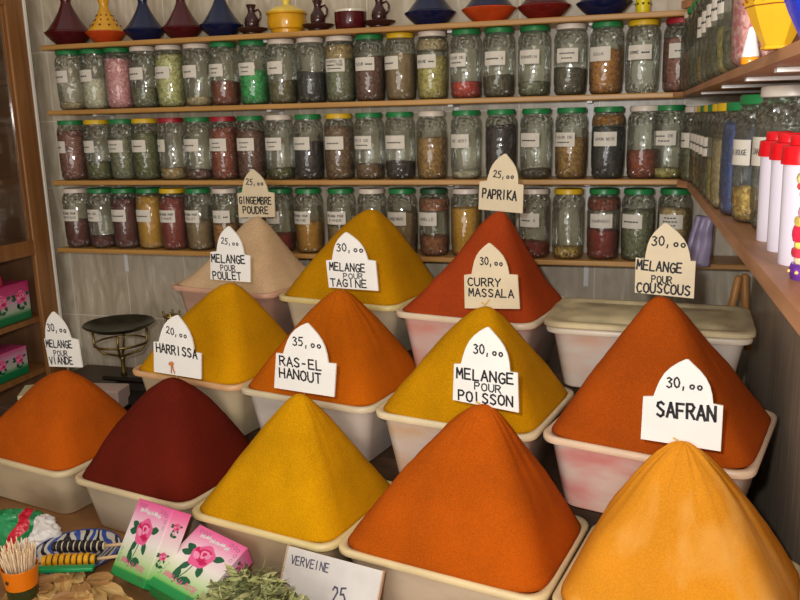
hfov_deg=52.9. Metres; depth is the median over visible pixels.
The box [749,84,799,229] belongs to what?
glass jar
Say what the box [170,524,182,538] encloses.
print
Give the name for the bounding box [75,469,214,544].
plastic tub
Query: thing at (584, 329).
storage box
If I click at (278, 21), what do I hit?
pot
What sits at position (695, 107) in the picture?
glass jar
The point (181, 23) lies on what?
tagine
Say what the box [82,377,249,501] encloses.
heap
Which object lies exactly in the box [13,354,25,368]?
print
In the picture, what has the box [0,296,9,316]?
print
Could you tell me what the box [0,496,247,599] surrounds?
countertop
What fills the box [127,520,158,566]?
print
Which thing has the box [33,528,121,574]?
plate
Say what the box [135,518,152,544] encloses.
print
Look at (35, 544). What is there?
toothpick
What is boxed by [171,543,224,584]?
print
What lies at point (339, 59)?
glass jar
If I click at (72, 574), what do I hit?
chip
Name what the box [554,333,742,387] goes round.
tub
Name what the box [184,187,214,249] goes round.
glass jar
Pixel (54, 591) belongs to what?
chip
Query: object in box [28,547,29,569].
toothpick
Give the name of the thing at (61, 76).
glass jar
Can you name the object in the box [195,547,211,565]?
print
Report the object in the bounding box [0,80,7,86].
shelf
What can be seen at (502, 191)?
price sign
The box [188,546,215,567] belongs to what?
print
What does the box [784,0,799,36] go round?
vase
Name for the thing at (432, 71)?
glass jar
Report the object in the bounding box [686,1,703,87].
glass jar
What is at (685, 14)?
glass jar
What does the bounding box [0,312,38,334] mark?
shelf
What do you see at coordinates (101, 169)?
glass jar
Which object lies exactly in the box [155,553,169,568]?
print
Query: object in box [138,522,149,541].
print
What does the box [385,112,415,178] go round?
glass jar
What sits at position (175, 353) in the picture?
price sign
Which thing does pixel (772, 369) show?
wall
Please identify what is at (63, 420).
heap
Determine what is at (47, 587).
chip
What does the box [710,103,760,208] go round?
glass jar
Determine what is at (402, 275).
heap
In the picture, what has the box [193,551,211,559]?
print
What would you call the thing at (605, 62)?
glass jar
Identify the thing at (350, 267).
price sign
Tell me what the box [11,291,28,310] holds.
print
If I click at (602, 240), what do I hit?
glass jar
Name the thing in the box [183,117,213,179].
glass jar
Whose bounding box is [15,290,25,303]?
print
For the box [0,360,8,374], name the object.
print
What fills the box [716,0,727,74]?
glass jar
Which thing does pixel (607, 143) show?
glass jar
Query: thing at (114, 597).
chip
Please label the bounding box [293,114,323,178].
glass jar
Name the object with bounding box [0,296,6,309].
print
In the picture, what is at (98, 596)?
chip
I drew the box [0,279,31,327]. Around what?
pack
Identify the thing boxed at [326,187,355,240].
glass jar
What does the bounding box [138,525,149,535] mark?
print
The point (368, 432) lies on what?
plastic tub
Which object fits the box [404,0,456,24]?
tagine
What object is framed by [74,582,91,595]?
chip
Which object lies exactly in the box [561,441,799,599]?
heap
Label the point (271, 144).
glass jar
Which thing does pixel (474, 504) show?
heap
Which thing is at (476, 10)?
tagine
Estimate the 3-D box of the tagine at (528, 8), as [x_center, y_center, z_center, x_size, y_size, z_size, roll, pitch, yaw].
[0.342,-0.734,1.901,0.128,0.136,0.128,-1,13,1]
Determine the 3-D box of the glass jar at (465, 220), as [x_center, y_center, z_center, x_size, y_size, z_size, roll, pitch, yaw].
[0.170,-0.202,2.070,0.079,0.172,0.079,2,13,16]
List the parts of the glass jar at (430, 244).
lid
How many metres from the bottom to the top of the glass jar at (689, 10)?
0.162 m
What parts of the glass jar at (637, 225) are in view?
lid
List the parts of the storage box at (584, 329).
lid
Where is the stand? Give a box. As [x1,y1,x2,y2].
[0,364,132,416]
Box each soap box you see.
[110,498,190,590]
[147,525,252,599]
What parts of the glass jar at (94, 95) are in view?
lid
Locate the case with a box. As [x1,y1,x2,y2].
[94,383,129,406]
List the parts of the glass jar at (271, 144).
lid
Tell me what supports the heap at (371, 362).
in the plastic tub at (368, 432)
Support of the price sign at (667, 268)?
in the heap at (606, 410)
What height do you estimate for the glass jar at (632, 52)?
0.162 m
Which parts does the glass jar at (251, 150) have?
lid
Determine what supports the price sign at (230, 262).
in the heap at (235, 336)
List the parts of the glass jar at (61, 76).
lid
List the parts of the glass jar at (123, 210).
lid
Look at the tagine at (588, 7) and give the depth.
1.84 m
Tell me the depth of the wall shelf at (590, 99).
2.03 m
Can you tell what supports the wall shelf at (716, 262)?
attached to the wall at (92, 286)
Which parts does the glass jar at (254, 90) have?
lid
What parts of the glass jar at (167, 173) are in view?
lid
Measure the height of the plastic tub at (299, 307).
0.140 m
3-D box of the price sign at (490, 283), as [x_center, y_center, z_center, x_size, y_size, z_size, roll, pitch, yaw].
[0.177,-0.022,1.552,0.115,0.176,0.012,5,14,27]
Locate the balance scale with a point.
(123, 324)
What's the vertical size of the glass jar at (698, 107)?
0.162 m
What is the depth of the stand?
2.48 m
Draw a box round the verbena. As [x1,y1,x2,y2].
[193,557,311,599]
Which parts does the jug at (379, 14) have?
handle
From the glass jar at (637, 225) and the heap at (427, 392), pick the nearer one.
the heap at (427, 392)
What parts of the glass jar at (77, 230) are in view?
lid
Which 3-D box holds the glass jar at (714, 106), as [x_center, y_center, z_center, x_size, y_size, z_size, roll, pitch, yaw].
[0.548,-0.242,1.329,0.077,0.162,0.077,2,13,16]
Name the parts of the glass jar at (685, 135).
lid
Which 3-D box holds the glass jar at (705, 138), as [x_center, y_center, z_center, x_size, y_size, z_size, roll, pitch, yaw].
[0.570,-0.259,1.405,0.077,0.162,0.077,-12,17,-41]
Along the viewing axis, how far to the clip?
1.53 m
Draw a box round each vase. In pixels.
[743,0,797,50]
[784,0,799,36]
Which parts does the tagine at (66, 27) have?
dish, conical lid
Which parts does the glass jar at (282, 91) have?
lid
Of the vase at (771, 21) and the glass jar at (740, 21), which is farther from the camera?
the glass jar at (740, 21)
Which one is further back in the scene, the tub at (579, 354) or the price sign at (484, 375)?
the tub at (579, 354)
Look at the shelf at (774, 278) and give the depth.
0.84 m
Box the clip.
[39,564,94,572]
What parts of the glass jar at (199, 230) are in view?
lid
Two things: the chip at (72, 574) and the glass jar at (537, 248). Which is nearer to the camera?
the chip at (72, 574)
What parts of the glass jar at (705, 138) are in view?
lid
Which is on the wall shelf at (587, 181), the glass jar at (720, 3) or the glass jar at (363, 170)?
the glass jar at (363, 170)
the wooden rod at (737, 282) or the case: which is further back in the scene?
the case
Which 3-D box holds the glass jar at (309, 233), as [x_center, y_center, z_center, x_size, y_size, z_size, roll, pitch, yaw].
[-0.246,-0.217,2.181,0.079,0.172,0.080,2,13,16]
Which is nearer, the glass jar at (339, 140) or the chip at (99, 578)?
the chip at (99, 578)
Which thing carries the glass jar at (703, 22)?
on the shelf at (781, 66)
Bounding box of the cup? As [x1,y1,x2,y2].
[635,0,651,11]
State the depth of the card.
1.39 m
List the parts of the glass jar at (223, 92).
lid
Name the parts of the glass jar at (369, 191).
lid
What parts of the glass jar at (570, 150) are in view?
lid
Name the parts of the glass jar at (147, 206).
lid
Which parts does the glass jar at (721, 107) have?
lid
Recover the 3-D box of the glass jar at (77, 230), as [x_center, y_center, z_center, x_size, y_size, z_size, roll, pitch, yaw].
[-0.952,-0.245,2.376,0.079,0.172,0.080,2,13,16]
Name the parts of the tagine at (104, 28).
conical lid, dish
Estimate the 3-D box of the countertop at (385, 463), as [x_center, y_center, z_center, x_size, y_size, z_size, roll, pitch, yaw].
[-0.217,0.723,1.701,1.878,1.058,1.461,2,13,16]
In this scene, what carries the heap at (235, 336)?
in the plastic tub at (238, 406)
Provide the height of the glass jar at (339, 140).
0.168 m
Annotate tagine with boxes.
[44,0,89,44]
[85,0,125,41]
[123,0,164,39]
[161,0,202,37]
[199,0,243,35]
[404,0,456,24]
[462,0,516,20]
[517,0,571,17]
[576,0,632,14]
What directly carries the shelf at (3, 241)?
attached to the tall cabinet
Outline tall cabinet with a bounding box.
[0,0,64,404]
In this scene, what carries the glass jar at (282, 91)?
on the wall shelf at (590, 99)
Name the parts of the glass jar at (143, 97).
lid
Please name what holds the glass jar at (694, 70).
on the shelf at (781, 66)
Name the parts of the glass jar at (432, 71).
lid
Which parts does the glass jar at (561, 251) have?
lid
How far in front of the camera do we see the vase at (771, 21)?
0.62 m
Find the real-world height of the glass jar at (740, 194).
0.171 m
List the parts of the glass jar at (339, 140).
lid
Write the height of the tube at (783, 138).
0.126 m
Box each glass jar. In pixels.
[54,50,85,109]
[57,120,88,179]
[62,187,91,247]
[79,49,109,109]
[83,120,112,179]
[86,187,115,247]
[103,47,134,108]
[107,119,136,179]
[110,187,139,248]
[128,46,159,107]
[131,118,161,179]
[135,187,162,248]
[154,45,185,106]
[157,118,187,179]
[158,187,188,249]
[182,43,212,105]
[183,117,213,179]
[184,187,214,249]
[208,42,239,105]
[209,116,238,179]
[211,187,238,248]
[236,116,266,179]
[238,40,269,104]
[238,188,265,227]
[264,115,295,179]
[266,39,297,103]
[266,187,295,250]
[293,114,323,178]
[294,187,323,252]
[295,37,326,102]
[324,35,355,101]
[324,113,354,178]
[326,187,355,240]
[354,34,384,100]
[354,112,384,178]
[357,187,386,217]
[384,32,415,100]
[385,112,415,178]
[387,187,416,251]
[416,30,447,99]
[416,111,446,178]
[419,187,448,255]
[450,29,481,98]
[450,110,481,178]
[451,187,480,254]
[483,27,514,97]
[484,210,514,225]
[485,109,516,176]
[518,25,550,96]
[519,187,550,257]
[520,108,552,178]
[552,187,584,258]
[554,23,587,95]
[555,107,587,178]
[586,187,619,259]
[589,21,623,93]
[591,106,625,178]
[620,187,655,260]
[624,19,660,92]
[626,105,661,178]
[651,105,686,178]
[657,187,691,242]
[662,17,691,91]
[679,12,691,90]
[680,107,717,181]
[682,7,692,89]
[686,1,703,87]
[689,0,698,86]
[689,106,724,182]
[692,0,702,85]
[692,106,726,185]
[694,105,735,189]
[696,0,706,83]
[698,105,738,193]
[700,0,708,81]
[701,104,747,197]
[704,0,714,79]
[705,104,754,202]
[710,0,720,76]
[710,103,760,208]
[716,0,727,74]
[718,102,779,215]
[722,0,734,70]
[730,0,799,67]
[731,94,799,222]
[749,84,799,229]
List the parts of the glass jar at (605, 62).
lid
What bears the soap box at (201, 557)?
on the countertop at (385, 463)
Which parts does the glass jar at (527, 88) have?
lid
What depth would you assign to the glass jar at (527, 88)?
1.93 m
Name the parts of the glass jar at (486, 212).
glass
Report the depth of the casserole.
2.04 m
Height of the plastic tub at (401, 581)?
0.120 m
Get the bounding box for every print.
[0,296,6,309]
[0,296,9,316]
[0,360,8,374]
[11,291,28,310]
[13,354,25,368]
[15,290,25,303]
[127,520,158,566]
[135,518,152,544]
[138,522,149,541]
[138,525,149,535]
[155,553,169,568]
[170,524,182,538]
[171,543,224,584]
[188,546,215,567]
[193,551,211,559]
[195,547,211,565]
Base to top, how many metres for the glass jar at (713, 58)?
0.162 m
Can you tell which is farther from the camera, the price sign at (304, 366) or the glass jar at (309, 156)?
the glass jar at (309, 156)
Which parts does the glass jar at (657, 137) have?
lid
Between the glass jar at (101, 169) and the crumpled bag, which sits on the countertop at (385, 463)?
the crumpled bag
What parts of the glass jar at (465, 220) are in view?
lid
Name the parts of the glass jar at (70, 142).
lid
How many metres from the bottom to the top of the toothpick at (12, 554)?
0.064 m
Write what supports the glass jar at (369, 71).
on the wall shelf at (590, 99)
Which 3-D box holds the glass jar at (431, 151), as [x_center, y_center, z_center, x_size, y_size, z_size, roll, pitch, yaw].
[0.081,-0.395,2.051,0.079,0.168,0.079,2,13,16]
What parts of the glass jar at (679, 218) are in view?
glass, lid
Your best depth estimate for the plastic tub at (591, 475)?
1.41 m
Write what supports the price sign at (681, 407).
in the heap at (679, 527)
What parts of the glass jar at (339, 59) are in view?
lid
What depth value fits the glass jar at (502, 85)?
1.94 m
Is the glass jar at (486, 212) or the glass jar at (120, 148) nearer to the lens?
the glass jar at (486, 212)
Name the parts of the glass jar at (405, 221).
lid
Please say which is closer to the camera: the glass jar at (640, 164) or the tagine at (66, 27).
the glass jar at (640, 164)
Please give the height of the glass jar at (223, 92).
0.162 m
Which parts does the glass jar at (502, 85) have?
lid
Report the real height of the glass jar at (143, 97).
0.162 m
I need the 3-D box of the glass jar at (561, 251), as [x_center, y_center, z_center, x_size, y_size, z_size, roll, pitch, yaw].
[0.417,-0.191,1.998,0.079,0.172,0.079,2,13,16]
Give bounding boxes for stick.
[787,173,799,280]
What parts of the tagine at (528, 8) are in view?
conical lid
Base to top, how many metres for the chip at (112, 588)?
0.020 m
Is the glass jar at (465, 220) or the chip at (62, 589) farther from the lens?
the glass jar at (465, 220)
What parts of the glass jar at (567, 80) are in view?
lid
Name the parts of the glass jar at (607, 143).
lid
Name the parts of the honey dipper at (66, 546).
wooden handle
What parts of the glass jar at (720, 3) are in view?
glass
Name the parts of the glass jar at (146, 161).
lid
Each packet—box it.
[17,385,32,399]
[687,215,713,266]
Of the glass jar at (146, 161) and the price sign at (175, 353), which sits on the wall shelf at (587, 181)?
the glass jar at (146, 161)
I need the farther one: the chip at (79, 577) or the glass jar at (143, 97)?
the glass jar at (143, 97)
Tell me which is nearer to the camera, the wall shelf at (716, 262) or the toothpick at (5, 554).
the toothpick at (5, 554)
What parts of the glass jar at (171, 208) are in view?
lid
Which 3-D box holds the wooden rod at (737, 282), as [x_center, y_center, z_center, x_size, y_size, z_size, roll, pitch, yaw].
[0.750,0.033,1.849,0.059,0.184,0.018,2,13,16]
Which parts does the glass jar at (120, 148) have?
lid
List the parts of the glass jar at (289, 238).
lid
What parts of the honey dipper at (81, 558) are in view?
wooden handle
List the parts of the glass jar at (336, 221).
lid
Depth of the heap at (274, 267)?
2.04 m
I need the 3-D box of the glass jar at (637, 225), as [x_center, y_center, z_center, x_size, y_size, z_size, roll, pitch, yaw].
[0.577,-0.185,1.952,0.079,0.172,0.080,2,13,16]
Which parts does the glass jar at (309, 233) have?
lid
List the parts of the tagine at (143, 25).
conical lid, dish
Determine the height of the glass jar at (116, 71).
0.162 m
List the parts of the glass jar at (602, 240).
lid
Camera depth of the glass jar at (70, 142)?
2.31 m
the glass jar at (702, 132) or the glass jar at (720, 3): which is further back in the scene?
the glass jar at (702, 132)
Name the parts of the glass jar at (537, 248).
lid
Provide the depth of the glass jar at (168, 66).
2.17 m
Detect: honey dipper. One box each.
[40,552,116,565]
[51,540,121,552]
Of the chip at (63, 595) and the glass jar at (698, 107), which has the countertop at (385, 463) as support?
the chip at (63, 595)
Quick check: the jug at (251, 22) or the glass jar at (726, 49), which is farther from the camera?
the jug at (251, 22)
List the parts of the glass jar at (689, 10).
glass, lid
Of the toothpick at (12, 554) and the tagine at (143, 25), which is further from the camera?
the tagine at (143, 25)
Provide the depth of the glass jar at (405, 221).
2.09 m
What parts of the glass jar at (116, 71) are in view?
lid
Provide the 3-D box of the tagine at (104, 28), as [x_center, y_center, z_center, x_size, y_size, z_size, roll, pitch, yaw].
[-0.816,-0.778,2.223,0.112,0.133,0.112,7,15,32]
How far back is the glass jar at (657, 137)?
1.88 m
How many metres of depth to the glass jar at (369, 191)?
2.14 m
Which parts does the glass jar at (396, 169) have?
lid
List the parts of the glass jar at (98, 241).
lid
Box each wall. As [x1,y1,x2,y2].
[25,0,751,382]
[744,97,799,564]
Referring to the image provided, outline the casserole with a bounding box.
[266,0,306,32]
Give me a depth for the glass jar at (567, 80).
1.90 m
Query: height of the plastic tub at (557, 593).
0.120 m
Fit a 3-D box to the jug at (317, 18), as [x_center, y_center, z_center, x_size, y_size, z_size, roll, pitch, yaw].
[-0.210,-0.726,2.056,0.085,0.077,0.085,2,13,16]
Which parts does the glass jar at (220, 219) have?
lid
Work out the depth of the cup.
1.83 m
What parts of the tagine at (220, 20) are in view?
conical lid, dish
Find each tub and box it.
[0,458,92,513]
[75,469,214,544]
[132,364,259,435]
[172,282,293,334]
[192,480,391,577]
[241,381,393,461]
[279,292,416,350]
[339,515,588,599]
[376,387,573,471]
[396,296,565,366]
[543,410,776,512]
[552,525,799,599]
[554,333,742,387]
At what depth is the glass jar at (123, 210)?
2.31 m
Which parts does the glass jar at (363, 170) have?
lid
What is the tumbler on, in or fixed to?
on the countertop at (385, 463)
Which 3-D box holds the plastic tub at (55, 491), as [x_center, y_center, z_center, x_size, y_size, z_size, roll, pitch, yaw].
[-0.810,0.393,1.947,0.335,0.120,0.290,5,14,27]
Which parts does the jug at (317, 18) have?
handle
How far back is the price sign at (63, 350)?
1.88 m
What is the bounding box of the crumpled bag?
[0,507,61,552]
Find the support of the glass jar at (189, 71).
on the wall shelf at (590, 99)
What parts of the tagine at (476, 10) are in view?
conical lid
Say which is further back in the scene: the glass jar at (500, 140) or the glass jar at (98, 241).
the glass jar at (98, 241)
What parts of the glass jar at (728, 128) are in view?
lid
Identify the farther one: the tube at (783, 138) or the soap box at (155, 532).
the soap box at (155, 532)
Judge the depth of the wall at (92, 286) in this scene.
2.20 m
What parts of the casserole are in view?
domed lid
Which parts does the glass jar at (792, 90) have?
lid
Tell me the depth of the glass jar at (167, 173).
2.24 m
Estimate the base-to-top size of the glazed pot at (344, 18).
0.048 m
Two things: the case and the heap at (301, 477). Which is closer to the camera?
the heap at (301, 477)
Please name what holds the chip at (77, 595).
on the countertop at (385, 463)
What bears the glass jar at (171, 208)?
on the wall shelf at (716, 262)
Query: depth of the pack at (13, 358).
2.35 m
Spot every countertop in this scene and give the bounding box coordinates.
[0,338,737,599]
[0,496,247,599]
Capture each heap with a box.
[0,370,126,470]
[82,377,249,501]
[139,283,287,384]
[178,216,305,292]
[200,394,389,542]
[248,289,415,405]
[285,209,433,304]
[347,404,580,593]
[383,306,567,433]
[402,211,561,322]
[552,296,770,468]
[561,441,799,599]
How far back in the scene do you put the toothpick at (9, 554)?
1.43 m
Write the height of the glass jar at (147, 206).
0.172 m
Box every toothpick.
[4,554,10,574]
[5,554,12,574]
[9,554,13,573]
[12,548,17,572]
[12,554,16,573]
[16,549,19,573]
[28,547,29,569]
[34,544,36,566]
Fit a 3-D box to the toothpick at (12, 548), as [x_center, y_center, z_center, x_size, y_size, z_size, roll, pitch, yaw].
[-0.685,0.471,1.435,0.002,0.064,0.009,0,13,7]
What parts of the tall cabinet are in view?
rail, panel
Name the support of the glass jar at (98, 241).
on the wall shelf at (716, 262)
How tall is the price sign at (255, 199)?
0.171 m
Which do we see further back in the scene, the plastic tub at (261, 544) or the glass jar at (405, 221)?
the glass jar at (405, 221)
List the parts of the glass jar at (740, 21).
glass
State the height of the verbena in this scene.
0.154 m
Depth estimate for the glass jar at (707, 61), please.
1.19 m
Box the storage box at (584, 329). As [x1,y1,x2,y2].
[544,297,755,387]
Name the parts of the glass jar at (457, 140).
lid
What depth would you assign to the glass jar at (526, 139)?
1.98 m
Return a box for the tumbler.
[0,558,38,599]
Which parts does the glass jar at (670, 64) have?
glass, lid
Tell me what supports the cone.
on the shelf at (781, 66)
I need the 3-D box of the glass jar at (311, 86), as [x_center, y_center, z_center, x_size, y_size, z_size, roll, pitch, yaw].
[-0.231,-0.596,2.092,0.079,0.162,0.079,2,13,16]
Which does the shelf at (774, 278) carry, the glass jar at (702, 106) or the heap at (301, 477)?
the glass jar at (702, 106)
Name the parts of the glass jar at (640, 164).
lid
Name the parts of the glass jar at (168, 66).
lid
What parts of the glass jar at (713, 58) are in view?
glass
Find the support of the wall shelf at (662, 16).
attached to the wall at (92, 286)
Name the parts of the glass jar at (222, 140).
lid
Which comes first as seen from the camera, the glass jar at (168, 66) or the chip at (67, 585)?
the chip at (67, 585)
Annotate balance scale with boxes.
[82,309,179,404]
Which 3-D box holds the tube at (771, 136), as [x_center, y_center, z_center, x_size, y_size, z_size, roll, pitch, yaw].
[0.436,-0.132,0.934,0.042,0.126,0.042,2,13,16]
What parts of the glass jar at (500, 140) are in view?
lid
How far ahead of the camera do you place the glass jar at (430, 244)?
2.07 m
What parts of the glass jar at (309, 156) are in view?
lid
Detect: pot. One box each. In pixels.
[266,11,306,32]
[334,8,366,28]
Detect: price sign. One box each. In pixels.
[44,312,82,369]
[153,315,201,378]
[210,226,250,283]
[237,169,275,217]
[274,323,336,396]
[326,232,378,290]
[453,327,518,412]
[464,243,519,308]
[479,154,523,212]
[635,223,695,298]
[641,359,722,450]
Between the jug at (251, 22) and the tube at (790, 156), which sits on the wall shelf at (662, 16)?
the jug at (251, 22)
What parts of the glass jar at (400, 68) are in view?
lid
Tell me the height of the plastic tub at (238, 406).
0.140 m
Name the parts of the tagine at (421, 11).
conical lid, dish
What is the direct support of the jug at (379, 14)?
on the wall shelf at (662, 16)
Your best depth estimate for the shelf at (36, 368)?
2.41 m
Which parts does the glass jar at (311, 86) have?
lid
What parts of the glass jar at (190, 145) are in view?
lid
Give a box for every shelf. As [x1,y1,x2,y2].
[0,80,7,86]
[0,238,26,245]
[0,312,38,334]
[0,361,45,391]
[40,10,686,60]
[47,92,684,137]
[52,176,679,210]
[57,246,748,285]
[673,40,799,97]
[677,176,799,335]
[681,0,694,8]
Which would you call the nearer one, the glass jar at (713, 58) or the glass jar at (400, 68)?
the glass jar at (713, 58)
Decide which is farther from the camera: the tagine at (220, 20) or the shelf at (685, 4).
the tagine at (220, 20)
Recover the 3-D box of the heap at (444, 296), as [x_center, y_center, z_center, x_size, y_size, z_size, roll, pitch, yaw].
[0.185,-0.077,1.769,0.307,0.241,0.279,5,14,27]
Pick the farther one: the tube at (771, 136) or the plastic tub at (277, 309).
the plastic tub at (277, 309)
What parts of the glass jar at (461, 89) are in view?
lid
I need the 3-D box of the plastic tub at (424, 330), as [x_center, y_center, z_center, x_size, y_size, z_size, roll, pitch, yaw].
[0.189,0.076,1.803,0.318,0.140,0.290,5,14,27]
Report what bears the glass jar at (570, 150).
on the wall shelf at (587, 181)
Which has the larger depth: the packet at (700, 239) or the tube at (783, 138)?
the packet at (700, 239)
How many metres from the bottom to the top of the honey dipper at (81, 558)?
0.025 m
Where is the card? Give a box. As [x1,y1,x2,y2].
[280,545,384,599]
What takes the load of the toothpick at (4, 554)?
in the tumbler
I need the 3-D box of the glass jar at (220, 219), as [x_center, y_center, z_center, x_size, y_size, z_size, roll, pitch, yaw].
[-0.486,-0.227,2.251,0.079,0.172,0.080,2,13,16]
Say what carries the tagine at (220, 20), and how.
on the wall shelf at (662, 16)
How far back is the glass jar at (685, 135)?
1.79 m
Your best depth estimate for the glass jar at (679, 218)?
1.90 m
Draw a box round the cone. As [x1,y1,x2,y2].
[741,26,758,64]
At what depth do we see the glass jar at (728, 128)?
1.16 m
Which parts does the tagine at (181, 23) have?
conical lid, dish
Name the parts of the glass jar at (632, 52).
lid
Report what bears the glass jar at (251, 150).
on the wall shelf at (587, 181)
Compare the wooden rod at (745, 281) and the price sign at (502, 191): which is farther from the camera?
the wooden rod at (745, 281)
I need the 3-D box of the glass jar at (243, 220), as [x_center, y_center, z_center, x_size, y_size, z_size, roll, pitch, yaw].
[-0.408,-0.224,2.230,0.078,0.172,0.080,8,15,35]
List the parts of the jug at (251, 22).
handle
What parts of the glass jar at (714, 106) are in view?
lid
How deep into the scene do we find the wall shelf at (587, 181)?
2.07 m
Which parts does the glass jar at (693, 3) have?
glass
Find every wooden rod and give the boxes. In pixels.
[728,275,742,305]
[741,273,752,350]
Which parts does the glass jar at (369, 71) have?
lid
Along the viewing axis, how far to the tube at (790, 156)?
0.78 m
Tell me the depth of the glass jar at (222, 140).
2.18 m
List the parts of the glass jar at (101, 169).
lid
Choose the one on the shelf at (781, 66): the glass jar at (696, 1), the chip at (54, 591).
the glass jar at (696, 1)
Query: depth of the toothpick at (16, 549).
1.42 m
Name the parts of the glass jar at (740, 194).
lid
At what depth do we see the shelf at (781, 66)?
0.89 m
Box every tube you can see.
[756,131,791,241]
[766,132,799,252]
[777,134,799,265]
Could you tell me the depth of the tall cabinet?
2.38 m
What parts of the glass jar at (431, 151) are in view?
lid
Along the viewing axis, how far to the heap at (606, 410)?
1.38 m
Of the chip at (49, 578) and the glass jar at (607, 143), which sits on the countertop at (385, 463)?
the chip at (49, 578)
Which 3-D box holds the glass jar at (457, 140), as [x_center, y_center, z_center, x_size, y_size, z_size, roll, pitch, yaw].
[0.167,-0.392,2.027,0.079,0.168,0.080,2,13,16]
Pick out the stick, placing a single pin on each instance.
(794, 268)
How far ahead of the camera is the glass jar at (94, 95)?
2.25 m
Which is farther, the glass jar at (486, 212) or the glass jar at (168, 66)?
the glass jar at (168, 66)
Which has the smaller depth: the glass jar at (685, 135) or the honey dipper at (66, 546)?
the honey dipper at (66, 546)
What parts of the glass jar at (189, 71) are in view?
lid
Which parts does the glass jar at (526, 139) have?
lid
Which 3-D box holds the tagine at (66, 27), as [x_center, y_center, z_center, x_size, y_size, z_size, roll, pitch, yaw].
[-0.933,-0.793,2.253,0.131,0.155,0.131,10,17,41]
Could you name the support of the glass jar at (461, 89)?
on the wall shelf at (590, 99)
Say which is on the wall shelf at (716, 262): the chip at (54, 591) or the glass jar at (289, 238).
the glass jar at (289, 238)
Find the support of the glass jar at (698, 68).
on the shelf at (781, 66)
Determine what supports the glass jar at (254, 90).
on the wall shelf at (590, 99)
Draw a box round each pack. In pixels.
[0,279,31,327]
[0,344,28,383]
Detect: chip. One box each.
[37,586,57,599]
[38,573,66,585]
[38,582,53,593]
[50,591,94,599]
[53,572,71,592]
[58,564,74,581]
[59,578,79,591]
[68,572,85,583]
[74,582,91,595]
[74,590,93,599]
[83,572,113,584]
[91,586,106,599]
[94,581,124,596]
[108,594,125,599]
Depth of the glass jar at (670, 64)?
1.83 m

